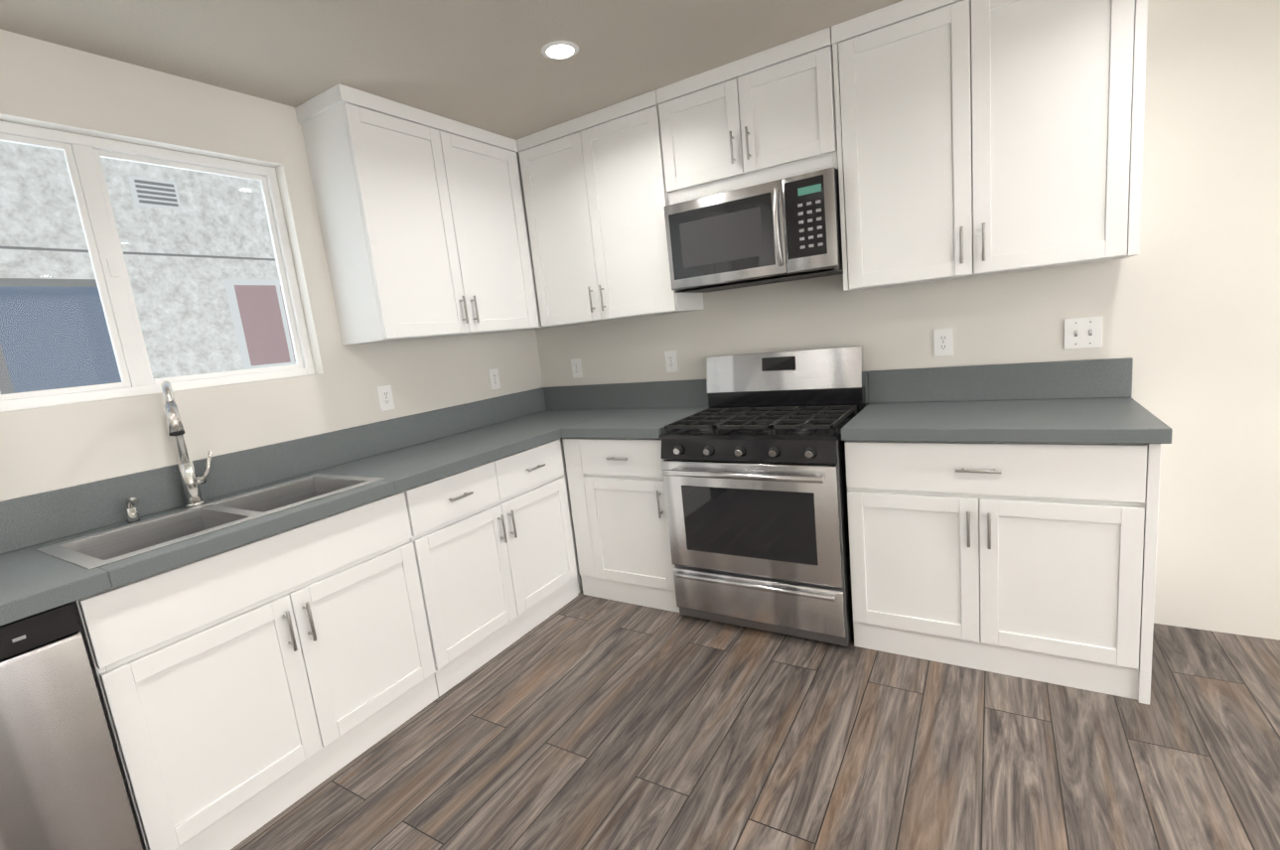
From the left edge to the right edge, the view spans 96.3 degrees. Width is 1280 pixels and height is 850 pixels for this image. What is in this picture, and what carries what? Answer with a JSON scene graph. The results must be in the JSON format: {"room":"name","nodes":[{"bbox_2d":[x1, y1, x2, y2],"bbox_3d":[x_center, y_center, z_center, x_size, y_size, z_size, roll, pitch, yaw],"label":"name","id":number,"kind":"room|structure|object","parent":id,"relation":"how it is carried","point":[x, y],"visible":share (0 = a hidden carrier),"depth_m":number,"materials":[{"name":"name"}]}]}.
{"room":"kitchen","nodes":[
{"label":"kitchen","id":0,"kind":"room"},
{"bbox_2d":[0,28,543,501],"bbox_3d":[-1.865,0.033,1.953,0.120,2.500,4.478,0,11,32],"label":"wall","id":1,"kind":"structure","parent":0,"point":[70,90],"depth_m":2.22,"materials":[{"name":"paint"}]},
{"bbox_2d":[0,120,315,412],"bbox_3d":[-1.860,-0.544,2.017,0.056,0.888,1.257,0,11,32],"label":"window unit","id":2,"kind":"structure","parent":1,"relation":"in","point":[82,154],"depth_m":2.04,"materials":[{"name":"white plastic"}]},
{"bbox_2d":[376,385,395,411],"bbox_3d":[-1.251,-0.133,2.825,0.010,0.120,0.074,0,11,32],"label":"electrical outlet","id":3,"kind":"object","parent":1,"relation":"attached to","point":[385,397],"visible":1,"depth_m":2.82,"materials":[{"name":"white plastic"}]},
{"bbox_2d":[294,83,545,345],"bbox_3d":[-1.028,-0.963,2.892,0.325,1.021,0.999,0,11,32],"label":"upper cabinet","id":4,"kind":"object","parent":1,"relation":"attached to","point":[423,222],"depth_m":2.61,"materials":[{"name":"white wood"}]},
{"bbox_2d":[487,368,500,390],"bbox_3d":[-0.872,-0.276,3.439,0.010,0.120,0.074,0,11,32],"label":"electrical outlet","id":5,"kind":"object","parent":1,"relation":"attached to","point":[494,378],"visible":1,"depth_m":3.43,"materials":[{"name":"white plastic"}]},
{"bbox_2d":[0,0,902,140],"bbox_3d":[0.690,-1.234,0.085,6.440,0.060,4.718,0,11,32],"label":"ceiling","id":6,"kind":"structure","parent":0,"point":[487,66],"depth_m":2.10,"materials":[{"name":"paint"}]},
{"bbox_2d":[541,40,578,59],"bbox_3d":[-0.309,-1.447,2.220,0.148,0.005,0.148,0,11,32],"label":"recessed light","id":7,"kind":"object","parent":6,"relation":"in","point":[558,50],"visible":1,"depth_m":2.21,"materials":[{"name":"white"}]},
{"bbox_2d":[230,590,1279,849],"bbox_3d":[0.958,1.278,0.501,6.440,0.060,4.718,0,11,32],"label":"floor","id":8,"kind":"structure","parent":0,"point":[582,722],"depth_m":1.86,"materials":[{"name":"brown wood"}]},
{"bbox_2d":[0,601,144,849],"bbox_3d":[-1.760,0.937,1.373,0.602,0.893,0.644,0,11,32],"label":"dishwasher","id":9,"kind":"object","parent":8,"relation":"on","point":[63,784],"visible":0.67,"depth_m":1.38,"materials":[{"name":"silver metal"}]},
{"bbox_2d":[74,491,438,849],"bbox_3d":[-1.353,0.780,2.047,0.644,0.897,0.948,0,11,32],"label":"base cabinet","id":10,"kind":"object","parent":8,"relation":"on","point":[247,689],"visible":0.85,"depth_m":1.78,"materials":[{"name":"white wood"}]},
{"bbox_2d":[0,384,603,626],"bbox_3d":[-1.237,0.176,2.230,0.652,0.202,3.420,0,11,32],"label":"countertop","id":11,"kind":"structure","parent":10,"relation":"on","point":[400,454],"depth_m":2.09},
{"bbox_2d":[124,496,140,523],"bbox_3d":[-1.700,0.283,1.926,0.078,0.091,0.032,0,11,32],"label":"soap dispenser","id":12,"kind":"object","parent":11,"relation":"on","point":[131,512],"visible":1,"depth_m":1.93,"materials":[{"name":"silver metal"}]},
{"bbox_2d":[160,381,212,507],"bbox_3d":[-1.574,0.069,2.009,0.242,0.457,0.171,0,11,32],"label":"faucet","id":13,"kind":"object","parent":11,"relation":"on","point":[191,481],"visible":1,"depth_m":2.06,"materials":[{"name":"silver metal"}]},
{"bbox_2d":[35,473,384,568],"bbox_3d":[-1.387,0.404,1.982,0.462,0.234,0.862,0,11,32],"label":"sink","id":14,"kind":"object","parent":11,"relation":"in","point":[90,551],"visible":0.35,"depth_m":1.96,"materials":[{"name":"metal"}]},
{"bbox_2d":[402,438,577,697],"bbox_3d":[-0.862,0.596,2.843,0.644,0.897,0.950,0,11,32],"label":"base cabinet","id":15,"kind":"object","parent":8,"relation":"on","point":[494,550],"visible":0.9,"depth_m":2.60,"materials":[{"name":"white wood"}]},
{"bbox_2d":[559,437,582,593],"bbox_3d":[-0.483,0.445,3.511,0.588,0.897,0.608,0,11,32],"label":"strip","id":16,"kind":"object","parent":8,"relation":"on","point":[579,583],"visible":0.08,"depth_m":3.13,"materials":[{"name":"white wood"}]},
{"bbox_2d":[562,437,679,612],"bbox_3d":[0.037,0.446,3.169,0.606,0.897,0.644,0,11,32],"label":"base cabinet","id":17,"kind":"object","parent":8,"relation":"on","point":[619,509],"visible":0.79,"depth_m":2.92,"materials":[{"name":"white wood"}]},
{"bbox_2d":[556,379,709,438],"bbox_3d":[-0.007,-0.092,3.062,0.570,0.202,0.660,0,11,32],"label":"countertop","id":18,"kind":"structure","parent":17,"relation":"on","point":[633,410],"depth_m":3.27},
{"bbox_2d":[660,345,865,646],"bbox_3d":[0.598,0.295,2.714,0.790,1.225,0.711,0,11,32],"label":"range","id":19,"kind":"object","parent":8,"relation":"on","point":[753,464],"visible":0.98,"depth_m":2.52,"materials":[{"name":"silver metal"}]},
{"bbox_2d":[844,440,1161,705],"bbox_3d":[1.399,0.440,2.328,0.946,0.897,0.644,0,11,32],"label":"base cabinet","id":20,"kind":"object","parent":8,"relation":"on","point":[1036,561],"visible":0.9,"depth_m":2.05,"materials":[{"name":"white wood"}]},
{"bbox_2d":[841,357,1172,443],"bbox_3d":[1.350,-0.101,2.238,0.967,0.202,0.636,0,11,32],"label":"countertop","id":21,"kind":"structure","parent":20,"relation":"on","point":[1081,401],"depth_m":2.27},
{"bbox_2d":[535,0,1279,640],"bbox_3d":[1.956,-0.422,2.245,6.320,2.500,0.120,0,11,32],"label":"wall","id":22,"kind":"structure","parent":0,"point":[1185,304],"depth_m":2.18,"materials":[{"name":"paint"}]},
{"bbox_2d":[570,358,582,378],"bbox_3d":[-0.401,-0.360,3.634,0.074,0.120,0.010,0,11,32],"label":"electrical outlet","id":23,"kind":"object","parent":22,"relation":"attached to","point":[576,367],"visible":1,"depth_m":3.63,"materials":[{"name":"white plastic"}]},
{"bbox_2d":[516,89,703,327],"bbox_3d":[-0.174,-1.092,3.116,0.879,1.021,0.360,0,11,32],"label":"upper cabinet","id":24,"kind":"object","parent":22,"relation":"attached to","point":[596,197],"visible":0.94,"depth_m":2.97,"materials":[{"name":"white wood"}]},
{"bbox_2d":[664,350,678,372],"bbox_3d":[0.178,-0.363,3.277,0.074,0.120,0.010,0,11,32],"label":"electrical outlet","id":25,"kind":"object","parent":22,"relation":"attached to","point":[671,365],"visible":1,"depth_m":3.27,"materials":[{"name":"white plastic"}]},
{"bbox_2d":[655,26,838,205],"bbox_3d":[0.514,-1.337,2.635,0.792,0.527,0.360,0,11,32],"label":"upper cabinet","id":26,"kind":"object","parent":22,"relation":"attached to","point":[764,116],"visible":0.92,"depth_m":2.49,"materials":[{"name":"white wood"}]},
{"bbox_2d":[663,166,843,292],"bbox_3d":[0.546,-0.871,2.679,0.782,0.405,0.425,0,11,32],"label":"microwave","id":27,"kind":"object","parent":26,"relation":"attached to","point":[784,229],"visible":0.98,"depth_m":2.52,"materials":[{"name":"silver metal"}]},
{"bbox_2d":[864,370,868,403],"bbox_3d":[0.747,-0.180,2.960,0.815,0.154,0.020,0,11,32],"label":"backsplash","id":28,"kind":"structure","parent":22,"relation":"attached to","point":[866,386],"depth_m":2.74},
{"bbox_2d":[933,327,953,356],"bbox_3d":[1.350,-0.368,2.554,0.074,0.120,0.010,0,11,32],"label":"electrical outlet","id":29,"kind":"object","parent":22,"relation":"attached to","point":[942,342],"visible":1,"depth_m":2.55,"materials":[{"name":"white plastic"}]},
{"bbox_2d":[831,0,1147,290],"bbox_3d":[1.294,-1.098,2.209,0.972,1.021,0.360,0,11,32],"label":"upper cabinet","id":30,"kind":"object","parent":22,"relation":"attached to","point":[975,138],"visible":1,"depth_m":2.08,"materials":[{"name":"white wood"}]},
{"bbox_2d":[1064,316,1102,349],"bbox_3d":[1.769,-0.367,2.290,0.120,0.120,0.019,0,11,32],"label":"switch plate","id":31,"kind":"object","parent":22,"relation":"attached to","point":[1081,333],"visible":1,"depth_m":2.29,"materials":[{"name":"white plastic"}]},
{"label":"outside","id":32,"kind":"structure","parent":0,"visible":0},
{"bbox_2d":[0,141,296,394],"bbox_3d":[-4.085,-1.475,3.260,0.140,6.500,14.000,0,11,32],"label":"window glass","id":33,"kind":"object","parent":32,"point":[262,272],"depth_m":4.09,"materials":[{"name":"grey"}]}
]}

